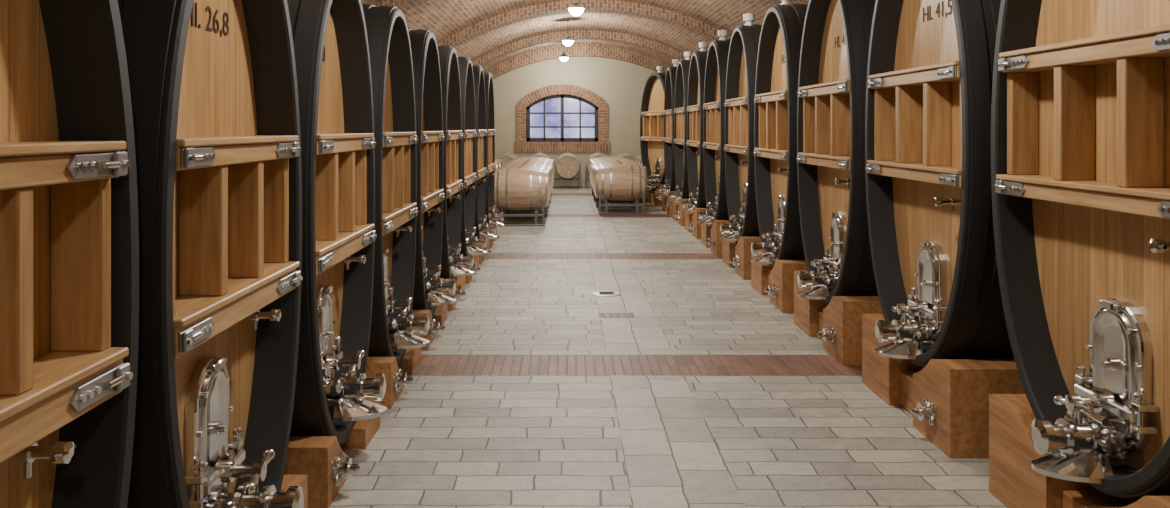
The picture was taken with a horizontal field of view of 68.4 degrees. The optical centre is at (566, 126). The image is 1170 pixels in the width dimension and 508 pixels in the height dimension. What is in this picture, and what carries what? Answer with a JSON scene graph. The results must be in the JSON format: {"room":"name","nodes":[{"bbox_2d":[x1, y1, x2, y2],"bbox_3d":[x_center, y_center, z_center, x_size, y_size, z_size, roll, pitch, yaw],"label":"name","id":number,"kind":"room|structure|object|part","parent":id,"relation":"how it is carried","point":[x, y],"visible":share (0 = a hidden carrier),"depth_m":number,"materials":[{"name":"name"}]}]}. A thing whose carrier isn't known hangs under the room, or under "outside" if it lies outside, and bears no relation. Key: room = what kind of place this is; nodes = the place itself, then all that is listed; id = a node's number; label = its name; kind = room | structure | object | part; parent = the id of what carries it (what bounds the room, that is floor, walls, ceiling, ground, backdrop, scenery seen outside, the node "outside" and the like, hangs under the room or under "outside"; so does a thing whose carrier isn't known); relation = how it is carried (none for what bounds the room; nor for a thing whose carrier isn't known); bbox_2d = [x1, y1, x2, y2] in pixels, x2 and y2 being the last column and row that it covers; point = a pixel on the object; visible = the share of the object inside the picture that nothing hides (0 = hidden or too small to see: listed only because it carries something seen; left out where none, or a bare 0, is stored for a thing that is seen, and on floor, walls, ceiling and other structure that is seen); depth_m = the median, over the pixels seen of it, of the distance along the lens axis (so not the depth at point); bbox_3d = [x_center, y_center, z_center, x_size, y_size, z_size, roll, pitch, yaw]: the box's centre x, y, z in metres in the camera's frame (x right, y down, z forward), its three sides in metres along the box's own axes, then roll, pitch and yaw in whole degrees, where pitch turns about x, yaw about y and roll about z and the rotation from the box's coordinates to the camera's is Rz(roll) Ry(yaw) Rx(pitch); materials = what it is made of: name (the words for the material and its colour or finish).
{"room":"wine cellar","nodes":[
{"label":"wine cellar","id":0,"kind":"room"},
{"bbox_2d":[531,152,550,158],"bbox_3d":[-0.720,1.018,22.700,0.700,0.725,0.940,0,0,0],"label":"barrel","id":1,"kind":"object","parent":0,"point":[539,154],"visible":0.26,"depth_m":22.36,"materials":[{"name":"wood"}]},
{"bbox_2d":[361,0,780,71],"bbox_3d":[0.430,-1.523,10.200,7.500,1.794,26.800,0,0,0],"label":"ceiling","id":2,"kind":"structure","parent":0,"point":[444,18],"depth_m":16.71,"materials":[{"name":"brick"}]},
{"bbox_2d":[559,52,568,61],"bbox_3d":[-0.081,-1.980,22.300,0.270,0.569,0.270,0,0,0],"label":"pendant lamp","id":3,"kind":"object","parent":2,"relation":"hanging from","point":[563,57],"visible":0.98,"depth_m":22.23,"materials":[{"name":"glass"}]},
{"bbox_3d":[-0.081,-1.875,22.300,0.270,0.150,0.270,0,0,0],"label":"lamp shade","id":4,"kind":"part","parent":3,"relation":"part of","materials":[{"name":"metal"}]},
{"bbox_2d":[560,57,567,61],"bbox_3d":[-0.081,-1.746,22.300,0.237,0.103,0.237,0,0,0],"label":"diffuser","id":5,"kind":"object","parent":3,"relation":"attached to","point":[563,59],"depth_m":22.22,"materials":[{"name":"white"}]},
{"bbox_2d":[562,34,574,45],"bbox_3d":[0.022,-1.984,18.000,0.270,0.579,0.270,0,0,0],"label":"pendant lamp","id":6,"kind":"object","parent":2,"relation":"hanging from","point":[567,40],"visible":1,"depth_m":17.93,"materials":[{"name":"glass"}]},
{"bbox_3d":[0.022,-1.875,18.000,0.270,0.150,0.270,0,0,0],"label":"lamp shade","id":7,"kind":"part","parent":6,"relation":"part of","materials":[{"name":"metal"}]},
{"bbox_2d":[563,41,573,45],"bbox_3d":[0.022,-1.746,18.000,0.237,0.103,0.237,0,0,0],"label":"diffuser","id":8,"kind":"object","parent":6,"relation":"attached to","point":[567,43],"depth_m":17.92,"materials":[{"name":"white glass"}]},
{"bbox_2d":[567,0,584,15],"bbox_3d":[0.140,-1.988,13.100,0.270,0.587,0.270,0,0,0],"label":"pendant lamp","id":9,"kind":"object","parent":2,"relation":"hanging from","point":[575,9],"visible":1,"depth_m":13.02,"materials":[{"name":"glass"}]},
{"bbox_3d":[0.140,-1.875,13.100,0.270,0.150,0.270,0,0,0],"label":"lamp shade","id":10,"kind":"part","parent":9,"relation":"part of","materials":[{"name":"glass"}]},
{"bbox_2d":[569,8,583,15],"bbox_3d":[0.140,-1.746,13.100,0.237,0.103,0.237,0,0,0],"label":"diffuser","id":11,"kind":"object","parent":9,"relation":"attached to","point":[574,11],"depth_m":13.03,"materials":[{"name":"white glass"}]},
{"bbox_2d":[472,30,690,65],"bbox_3d":[0.430,-1.373,20.400,7.500,1.834,0.520,0,0,0],"label":"trim","id":12,"kind":"structure","parent":2,"relation":"attached to","point":[660,48],"depth_m":20.14,"materials":[{"name":"brick"}]},
{"bbox_2d":[437,0,731,47],"bbox_3d":[0.430,-1.373,15.530,7.500,1.834,0.520,0,0,0],"label":"trim","id":13,"kind":"structure","parent":2,"relation":"attached to","point":[677,19],"depth_m":15.27,"materials":[{"name":"brick"}]},
{"bbox_2d":[376,0,808,12],"bbox_3d":[0.430,-1.373,10.660,7.500,1.834,0.520,0,0,0],"label":"trim","id":14,"kind":"structure","parent":2,"relation":"attached to","point":[404,6],"depth_m":10.46,"materials":[{"name":"brick"}]},
{"bbox_2d":[493,57,654,184],"bbox_3d":[0.430,-0.335,23.775,7.500,4.070,0.350,0,0,0],"label":"wall","id":15,"kind":"structure","parent":0,"point":[621,84],"depth_m":23.60,"materials":[{"name":"beige paint"}]},
{"bbox_2d":[514,84,609,152],"bbox_3d":[-0.130,-0.235,23.660,2.620,1.870,0.200,0,0,0],"label":"brick surround","id":16,"kind":"object","parent":15,"relation":"attached to","point":[521,145],"visible":1,"depth_m":23.56,"materials":[{"name":"orange brick"}]},
{"bbox_2d":[530,98,593,137],"bbox_3d":[-0.130,-0.250,23.800,1.980,1.300,0.001,0,0,0],"label":"pane","id":17,"kind":"object","parent":15,"relation":"attached to","point":[551,105],"visible":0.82,"depth_m":23.80,"materials":[{"name":"clear glass"}]},
{"bbox_2d":[526,94,597,140],"bbox_3d":[-0.130,-0.250,23.767,1.980,1.300,0.055,0,0,0],"label":"frame","id":18,"kind":"object","parent":15,"relation":"attached to","point":[562,96],"visible":1,"depth_m":23.74,"materials":[{"name":"paint"}]},
{"bbox_2d":[484,43,670,78],"bbox_3d":[0.430,-1.288,23.480,7.500,2.003,0.240,0,0,0],"label":"trim","id":19,"kind":"structure","parent":15,"relation":"attached to","point":[580,49],"depth_m":23.36,"materials":[{"name":"brick"}]},
{"bbox_2d":[329,185,1006,507],"bbox_3d":[0.430,1.650,10.200,7.500,0.100,26.800,0,0,0],"label":"floor","id":20,"kind":"structure","parent":0,"point":[685,387],"depth_m":5.01,"materials":[{"name":"tile"}]},
{"bbox_2d":[0,0,138,507],"bbox_3d":[-1.705,0.413,1.520,1.690,2.374,1.239,0,0,0],"label":"oval wine cask","id":21,"kind":"object","parent":20,"relation":"on","point":[69,224],"visible":1,"depth_m":1.96,"materials":[{"name":"brown wood"}]},
{"bbox_2d":[9,441,75,477],"bbox_3d":[-1.105,0.682,1.770,0.170,0.076,0.070,0,0,0],"label":"tap","id":22,"kind":"object","parent":21,"relation":"on","point":[62,452],"depth_m":1.76,"materials":[{"name":"silver metal"}]},
{"bbox_3d":[-1.103,0.328,1.520,0.173,0.590,1.011,0,0,0],"label":"brace frame","id":23,"kind":"part","parent":21,"relation":"part of","materials":[{"name":"brown wood"}]},
{"bbox_2d":[118,0,307,507],"bbox_3d":[-1.705,0.413,2.810,1.690,2.374,1.239,0,0,0],"label":"oval wine cask","id":24,"kind":"object","parent":20,"relation":"on","point":[213,83],"visible":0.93,"depth_m":2.76,"materials":[{"name":"brown wood"}]},
{"bbox_3d":[-1.103,0.328,2.810,0.173,0.590,1.011,0,0,0],"label":"brace frame","id":25,"kind":"part","parent":24,"relation":"part of","materials":[{"name":"brown wood"}]},
{"bbox_2d":[245,309,280,329],"bbox_3d":[-1.105,0.682,3.060,0.170,0.076,0.070,0,0,0],"label":"tap","id":26,"kind":"object","parent":24,"relation":"on","point":[275,314],"depth_m":3.05,"materials":[{"name":"silver metal"}]},
{"bbox_2d":[284,0,386,507],"bbox_3d":[-1.705,0.413,4.100,1.690,2.374,1.239,0,0,0],"label":"oval wine cask","id":27,"kind":"object","parent":20,"relation":"on","point":[336,407],"visible":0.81,"depth_m":4.05,"materials":[{"name":"brown wood"}]},
{"bbox_3d":[-1.103,0.328,4.100,0.173,0.590,1.011,0,0,0],"label":"brace frame","id":28,"kind":"part","parent":27,"relation":"part of","materials":[{"name":"brown wood"}]},
{"bbox_2d":[341,255,365,269],"bbox_3d":[-1.105,0.682,4.350,0.170,0.076,0.070,0,0,0],"label":"tap","id":29,"kind":"object","parent":27,"relation":"on","point":[361,259],"depth_m":4.34,"materials":[{"name":"silver metal"}]},
{"bbox_2d":[362,4,429,408],"bbox_3d":[-1.705,0.413,5.390,1.690,2.374,1.239,0,0,0],"label":"oval wine cask","id":30,"kind":"object","parent":20,"relation":"on","point":[396,342],"visible":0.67,"depth_m":5.35,"materials":[{"name":"brown wood"}]},
{"bbox_3d":[-1.103,0.328,5.390,0.173,0.590,1.011,0,0,0],"label":"brace frame","id":31,"kind":"part","parent":30,"relation":"part of","materials":[{"name":"brown wood"}]},
{"bbox_2d":[393,226,411,236],"bbox_3d":[-1.105,0.682,5.640,0.170,0.076,0.070,0,0,0],"label":"tap","id":32,"kind":"object","parent":30,"relation":"on","point":[408,229],"depth_m":5.63,"materials":[{"name":"silver metal"}]},
{"bbox_2d":[408,28,455,349],"bbox_3d":[-1.705,0.413,6.680,1.690,2.374,1.239,0,0,0],"label":"oval wine cask","id":33,"kind":"object","parent":20,"relation":"on","point":[430,298],"visible":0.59,"depth_m":6.68,"materials":[{"name":"brown wood"}]},
{"bbox_2d":[425,207,440,215],"bbox_3d":[-1.105,0.682,6.930,0.170,0.076,0.070,0,0,0],"label":"tap","id":34,"kind":"object","parent":33,"relation":"on","point":[437,210],"depth_m":6.92,"materials":[{"name":"silver metal"}]},
{"bbox_3d":[-1.103,0.328,6.680,0.173,0.590,1.011,0,0,0],"label":"brace frame","id":35,"kind":"part","parent":33,"relation":"part of","materials":[{"name":"brown wood"}]},
{"bbox_2d":[437,45,473,310],"bbox_3d":[-1.705,0.413,7.970,1.690,2.374,1.239,0,0,0],"label":"oval wine cask","id":36,"kind":"object","parent":20,"relation":"on","point":[453,263],"visible":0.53,"depth_m":8.04,"materials":[{"name":"brown wood"}]},
{"bbox_2d":[448,195,459,201],"bbox_3d":[-1.105,0.682,8.220,0.170,0.076,0.070,0,0,0],"label":"tap","id":37,"kind":"object","parent":36,"relation":"on","point":[458,196],"depth_m":8.21,"materials":[{"name":"silver metal"}]},
{"bbox_3d":[-1.103,0.328,7.970,0.173,0.590,1.011,0,0,0],"label":"brace frame","id":38,"kind":"part","parent":36,"relation":"part of","materials":[{"name":"brown wood"}]},
{"bbox_2d":[458,57,486,283],"bbox_3d":[-1.705,0.413,9.260,1.690,2.374,1.239,0,0,0],"label":"oval wine cask","id":39,"kind":"object","parent":20,"relation":"on","point":[470,244],"visible":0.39,"depth_m":9.26,"materials":[{"name":"brown wood"}]},
{"bbox_2d":[464,186,474,191],"bbox_3d":[-1.105,0.682,9.510,0.170,0.076,0.070,0,0,0],"label":"tap","id":40,"kind":"object","parent":39,"relation":"on","point":[468,187],"depth_m":9.50,"materials":[{"name":"silver metal"}]},
{"bbox_3d":[-1.103,0.328,9.260,0.173,0.590,1.011,0,0,0],"label":"brace frame","id":41,"kind":"part","parent":39,"relation":"part of","materials":[{"name":"brown wood"}]},
{"bbox_2d":[472,65,496,263],"bbox_3d":[-1.705,0.413,10.550,1.690,2.374,1.239,0,0,0],"label":"oval wine cask","id":42,"kind":"object","parent":20,"relation":"on","point":[482,228],"visible":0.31,"depth_m":10.55,"materials":[{"name":"brown wood"}]},
{"bbox_3d":[-1.103,0.328,10.550,0.173,0.590,1.011,0,0,0],"label":"brace frame","id":43,"kind":"part","parent":42,"relation":"part of","materials":[{"name":"brown wood"}]},
{"bbox_2d":[484,72,504,247],"bbox_3d":[-1.705,0.413,11.840,1.690,2.374,1.239,0,0,0],"label":"oval wine cask","id":44,"kind":"object","parent":20,"relation":"on","point":[492,217],"visible":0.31,"depth_m":11.83,"materials":[{"name":"brown wood"}]},
{"bbox_3d":[-1.103,0.328,11.840,0.173,0.590,1.011,0,0,0],"label":"brace frame","id":45,"kind":"part","parent":44,"relation":"part of","materials":[{"name":"brown wood"}]},
{"bbox_2d":[494,200,546,225],"bbox_3d":[-0.780,1.390,14.600,0.840,0.420,1.460,0,0,0],"label":"rack","id":46,"kind":"object","parent":20,"relation":"on","point":[536,214],"visible":0.43,"depth_m":13.88,"materials":[{"name":"grey metal"}]},
{"bbox_2d":[494,167,548,209],"bbox_3d":[-0.780,1.018,14.230,0.940,0.725,0.700,0,0,0],"label":"barrel","id":47,"kind":"object","parent":46,"relation":"on","point":[519,188],"visible":0.78,"depth_m":13.94,"materials":[{"name":"wood"}]},
{"bbox_2d":[495,165,549,202],"bbox_3d":[-0.780,1.018,14.970,0.940,0.725,0.700,0,0,0],"label":"barrel","id":48,"kind":"object","parent":46,"relation":"on","point":[522,166],"visible":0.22,"depth_m":14.89,"materials":[{"name":"wood"}]},
{"bbox_2d":[554,171,581,188],"bbox_3d":[-0.350,1.390,22.700,1.460,0.420,0.840,0,0,0],"label":"rack","id":49,"kind":"object","parent":20,"relation":"on","point":[579,178],"visible":0.4,"depth_m":22.40,"materials":[{"name":"grey metal"}]},
{"bbox_2d":[555,152,580,179],"bbox_3d":[0.020,1.018,22.700,0.700,0.725,0.940,0,0,0],"label":"barrel","id":50,"kind":"object","parent":49,"relation":"on","point":[567,165],"visible":1,"depth_m":22.26,"materials":[{"name":"wood"}]},
{"bbox_2d":[585,171,589,188],"bbox_3d":[1.200,1.390,22.700,1.460,0.420,0.840,0,0,0],"label":"rack","id":51,"kind":"object","parent":20,"relation":"on","point":[587,179],"visible":0.3,"depth_m":22.28,"materials":[{"name":"grey metal"}]},
{"bbox_2d":[585,152,607,175],"bbox_3d":[0.830,1.018,22.700,0.700,0.725,0.940,0,0,0],"label":"barrel","id":52,"kind":"object","parent":51,"relation":"on","point":[598,154],"visible":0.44,"depth_m":22.34,"materials":[{"name":"wood"}]},
{"bbox_2d":[617,152,634,160],"bbox_3d":[1.570,1.018,22.700,0.700,0.725,0.940,0,0,0],"label":"barrel","id":53,"kind":"object","parent":51,"relation":"on","point":[627,155],"visible":0.25,"depth_m":22.28,"materials":[{"name":"wood"}]},
{"bbox_2d":[592,290,620,296],"bbox_3d":[0.380,1.596,8.250,0.280,0.010,0.280,0,0,0],"label":"floor drain","id":54,"kind":"object","parent":20,"relation":"on","point":[605,293],"visible":1,"depth_m":8.22,"materials":[{"name":"metal"}]},
{"bbox_2d":[596,192,644,214],"bbox_3d":[1.000,1.390,16.400,0.840,0.420,1.460,0,0,0],"label":"rack","id":55,"kind":"object","parent":20,"relation":"on","point":[604,204],"visible":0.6,"depth_m":15.68,"materials":[{"name":"grey metal"}]},
{"bbox_2d":[594,161,642,194],"bbox_3d":[1.000,1.018,16.770,0.940,0.725,0.700,0,0,0],"label":"barrel","id":56,"kind":"object","parent":55,"relation":"on","point":[617,162],"visible":0.2,"depth_m":16.70,"materials":[{"name":"wood"}]},
{"bbox_2d":[595,162,646,200],"bbox_3d":[1.000,1.018,16.030,0.940,0.725,0.700,0,0,0],"label":"barrel","id":57,"kind":"object","parent":55,"relation":"on","point":[615,182],"visible":0.97,"depth_m":15.74,"materials":[{"name":"wood"}]},
{"bbox_2d":[639,66,665,205],"bbox_3d":[2.443,0.164,18.070,1.740,2.872,1.469,0,0,-19],"label":"oval wine cask","id":58,"kind":"object","parent":20,"relation":"on","point":[652,104],"visible":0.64,"depth_m":18.03,"materials":[{"name":"brown wood"}]},
{"bbox_3d":[1.850,-0.015,17.867,0.173,0.615,1.248,0,0,-19],"label":"brace frame","id":59,"kind":"part","parent":58,"relation":"part of","materials":[{"name":"brown wood"}]},
{"bbox_2d":[658,59,678,215],"bbox_3d":[2.580,0.164,16.110,1.740,2.872,1.469,0,0,0],"label":"oval wine cask","id":60,"kind":"object","parent":20,"relation":"on","point":[669,98],"visible":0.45,"depth_m":16.10,"materials":[{"name":"brown wood"}]},
{"bbox_3d":[1.952,-0.015,16.110,0.173,0.615,1.248,0,0,0],"label":"brace frame","id":61,"kind":"part","parent":60,"relation":"part of","materials":[{"name":"brown wood"}]},
{"bbox_2d":[668,51,691,225],"bbox_3d":[2.580,0.164,14.490,1.740,2.872,1.469,0,0,0],"label":"oval wine cask","id":62,"kind":"object","parent":20,"relation":"on","point":[681,192],"visible":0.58,"depth_m":14.46,"materials":[{"name":"brown wood"}]},
{"bbox_3d":[1.952,-0.015,14.490,0.173,0.615,1.248,0,0,0],"label":"brace frame","id":63,"kind":"part","parent":62,"relation":"part of","materials":[{"name":"brown wood"}]},
{"bbox_2d":[681,42,707,238],"bbox_3d":[2.580,0.164,12.870,1.740,2.872,1.469,0,0,0],"label":"oval wine cask","id":64,"kind":"object","parent":20,"relation":"on","point":[695,101],"visible":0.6,"depth_m":12.85,"materials":[{"name":"brown wood"}]},
{"bbox_3d":[1.952,-0.015,12.870,0.173,0.615,1.248,0,0,0],"label":"brace frame","id":65,"kind":"part","parent":64,"relation":"part of","materials":[{"name":"brown wood"}]},
{"bbox_2d":[698,30,730,255],"bbox_3d":[2.580,0.164,11.250,1.740,2.872,1.469,0,0,0],"label":"oval wine cask","id":66,"kind":"object","parent":20,"relation":"on","point":[716,213],"visible":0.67,"depth_m":11.22,"materials":[{"name":"brown wood"}]},
{"bbox_3d":[1.952,-0.015,11.250,0.173,0.615,1.248,0,0,0],"label":"brace frame","id":67,"kind":"part","parent":66,"relation":"part of","materials":[{"name":"brown wood"}]},
{"bbox_2d":[720,13,761,279],"bbox_3d":[2.580,0.164,9.630,1.740,2.872,1.469,0,0,0],"label":"oval wine cask","id":68,"kind":"object","parent":20,"relation":"on","point":[742,229],"visible":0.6,"depth_m":9.59,"materials":[{"name":"brown wood"}]},
{"bbox_3d":[1.952,-0.015,9.630,0.173,0.615,1.248,0,0,0],"label":"brace frame","id":69,"kind":"part","parent":68,"relation":"part of","materials":[{"name":"brown wood"}]},
{"bbox_2d":[751,0,807,312],"bbox_3d":[2.580,0.164,8.010,1.740,2.872,1.469,0,0,0],"label":"oval wine cask","id":70,"kind":"object","parent":20,"relation":"on","point":[780,253],"visible":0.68,"depth_m":7.96,"materials":[{"name":"brown wood"}]},
{"bbox_3d":[1.952,-0.015,8.010,0.173,0.615,1.248,0,0,0],"label":"brace frame","id":71,"kind":"part","parent":70,"relation":"part of","materials":[{"name":"brown wood"}]},
{"bbox_2d":[778,167,787,171],"bbox_3d":[1.955,0.392,7.610,0.170,0.076,0.070,0,0,0],"label":"tap","id":72,"kind":"object","parent":70,"relation":"on","point":[780,169],"depth_m":7.60,"materials":[{"name":"silver metal"}]},
{"bbox_2d":[794,0,882,364],"bbox_3d":[2.580,0.164,6.390,1.740,2.872,1.469,0,0,0],"label":"oval wine cask","id":73,"kind":"object","parent":20,"relation":"on","point":[838,286],"visible":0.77,"depth_m":6.30,"materials":[{"name":"brown wood"}]},
{"bbox_3d":[1.952,-0.015,6.390,0.173,0.615,1.248,0,0,0],"label":"brace frame","id":74,"kind":"part","parent":73,"relation":"part of","materials":[{"name":"brown wood"}]},
{"bbox_2d":[835,178,849,188],"bbox_3d":[1.955,0.392,5.990,0.170,0.076,0.070,0,0,0],"label":"tap","id":75,"kind":"object","parent":73,"relation":"on","point":[838,181],"depth_m":5.98,"materials":[{"name":"silver metal"}]},
{"bbox_2d":[862,0,1024,458],"bbox_3d":[2.580,0.164,4.770,1.740,2.872,1.469,0,0,0],"label":"oval wine cask","id":76,"kind":"object","parent":20,"relation":"on","point":[937,350],"visible":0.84,"depth_m":4.57,"materials":[{"name":"brown wood"}]},
{"bbox_3d":[1.952,-0.015,4.770,0.173,0.615,1.248,0,0,0],"label":"brace frame","id":77,"kind":"part","parent":76,"relation":"part of","materials":[{"name":"brown wood"}]},
{"bbox_2d":[934,197,960,211],"bbox_3d":[1.955,0.392,4.370,0.170,0.076,0.070,0,0,0],"label":"tap","id":78,"kind":"object","parent":76,"relation":"on","point":[938,201],"depth_m":4.36,"materials":[{"name":"silver metal"}]},
{"bbox_2d":[989,0,1169,507],"bbox_3d":[2.580,0.164,3.150,1.740,2.872,1.469,0,0,0],"label":"oval wine cask","id":79,"kind":"object","parent":20,"relation":"on","point":[1080,105],"visible":1,"depth_m":3.29,"materials":[{"name":"brown wood"}]},
{"bbox_3d":[1.952,-0.015,3.150,0.173,0.615,1.248,0,0,0],"label":"brace frame","id":80,"kind":"part","parent":79,"relation":"part of","materials":[{"name":"brown wood"}]},
{"bbox_2d":[1148,239,1169,252],"bbox_3d":[1.955,0.392,2.750,0.170,0.076,0.070,0,0,0],"label":"tap","id":81,"kind":"object","parent":79,"relation":"on","point":[1155,245],"depth_m":2.74,"materials":[{"name":"silver metal"}]},
{"bbox_3d":[-0.780,1.390,16.150,0.840,0.420,1.460,0,0,0],"label":"rack","id":82,"kind":"object","parent":20,"relation":"on","visible":0},
{"bbox_2d":[499,163,549,198],"bbox_3d":[-0.780,1.018,15.780,0.940,0.725,0.700,0,0,0],"label":"barrel","id":83,"kind":"object","parent":82,"relation":"on","point":[524,164],"visible":0.18,"depth_m":15.68,"materials":[{"name":"wood"}]},
{"bbox_2d":[502,161,550,195],"bbox_3d":[-0.780,1.018,16.520,0.940,0.725,0.700,0,0,0],"label":"barrel","id":84,"kind":"object","parent":82,"relation":"on","point":[526,162],"visible":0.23,"depth_m":16.43,"materials":[{"name":"wood"}]},
{"bbox_3d":[1.000,1.390,17.920,0.840,0.420,1.460,0,0,0],"label":"rack","id":85,"kind":"object","parent":20,"relation":"on","visible":0},
{"bbox_2d":[592,158,635,188],"bbox_3d":[1.000,1.018,18.290,0.940,0.725,0.700,0,0,0],"label":"barrel","id":86,"kind":"object","parent":85,"relation":"on","point":[613,158],"visible":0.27,"depth_m":18.19,"materials":[{"name":"wood"}]},
{"bbox_2d":[593,159,638,191],"bbox_3d":[1.000,1.018,17.550,0.940,0.725,0.700,0,0,0],"label":"barrel","id":87,"kind":"object","parent":85,"relation":"on","point":[615,160],"visible":0.2,"depth_m":17.45,"materials":[{"name":"wood"}]},
{"bbox_3d":[1.000,1.390,19.440,0.840,0.420,1.460,0,0,0],"label":"rack","id":88,"kind":"object","parent":20,"relation":"on","visible":0},
{"bbox_2d":[590,155,630,183],"bbox_3d":[1.000,1.018,19.810,0.940,0.725,0.700,0,0,0],"label":"barrel","id":89,"kind":"object","parent":88,"relation":"on","point":[610,156],"visible":0.2,"depth_m":19.71,"materials":[{"name":"wood"}]},
{"bbox_2d":[591,157,632,186],"bbox_3d":[1.000,1.018,19.070,0.940,0.725,0.700,0,0,0],"label":"barrel","id":90,"kind":"object","parent":88,"relation":"on","point":[611,157],"visible":0.17,"depth_m":18.98,"materials":[{"name":"wood"}]},
{"bbox_3d":[-0.780,1.390,17.700,0.840,0.420,1.460,0,0,0],"label":"rack","id":91,"kind":"object","parent":20,"relation":"on","visible":0},
{"bbox_2d":[505,159,551,191],"bbox_3d":[-0.780,1.018,17.330,0.940,0.725,0.700,0,0,0],"label":"barrel","id":92,"kind":"object","parent":91,"relation":"on","point":[528,160],"visible":0.2,"depth_m":17.26,"materials":[{"name":"wood"}]},
{"bbox_2d":[507,158,551,163],"bbox_3d":[-0.780,1.018,18.070,0.940,0.725,0.700,0,0,0],"label":"barrel","id":93,"kind":"object","parent":91,"relation":"on","point":[530,159],"visible":0.14,"depth_m":17.99,"materials":[{"name":"wood"}]},
{"bbox_3d":[-0.780,1.390,19.250,0.840,0.420,1.460,0,0,0],"label":"rack","id":94,"kind":"object","parent":20,"relation":"on","visible":0},
{"bbox_2d":[510,157,552,186],"bbox_3d":[-0.780,1.018,18.880,0.940,0.725,0.700,0,0,0],"label":"barrel","id":95,"kind":"object","parent":94,"relation":"on","point":[530,157],"visible":0.19,"depth_m":18.78,"materials":[{"name":"wood"}]},
{"bbox_2d":[512,156,553,182],"bbox_3d":[-0.780,1.018,19.620,0.940,0.725,0.700,0,0,0],"label":"barrel","id":96,"kind":"object","parent":94,"relation":"on","point":[532,156],"visible":0.18,"depth_m":19.56,"materials":[{"name":"wood"}]},
{"bbox_3d":[-1.950,1.390,22.700,1.460,0.420,0.840,0,0,0],"label":"rack","id":97,"kind":"object","parent":20,"relation":"on","visible":0},
{"bbox_2d":[496,152,517,164],"bbox_3d":[-1.580,1.018,22.700,0.700,0.725,0.940,0,0,0],"label":"barrel","id":98,"kind":"object","parent":97,"relation":"on","point":[506,157],"visible":0.31,"depth_m":22.26,"materials":[{"name":"wood"}]}
]}

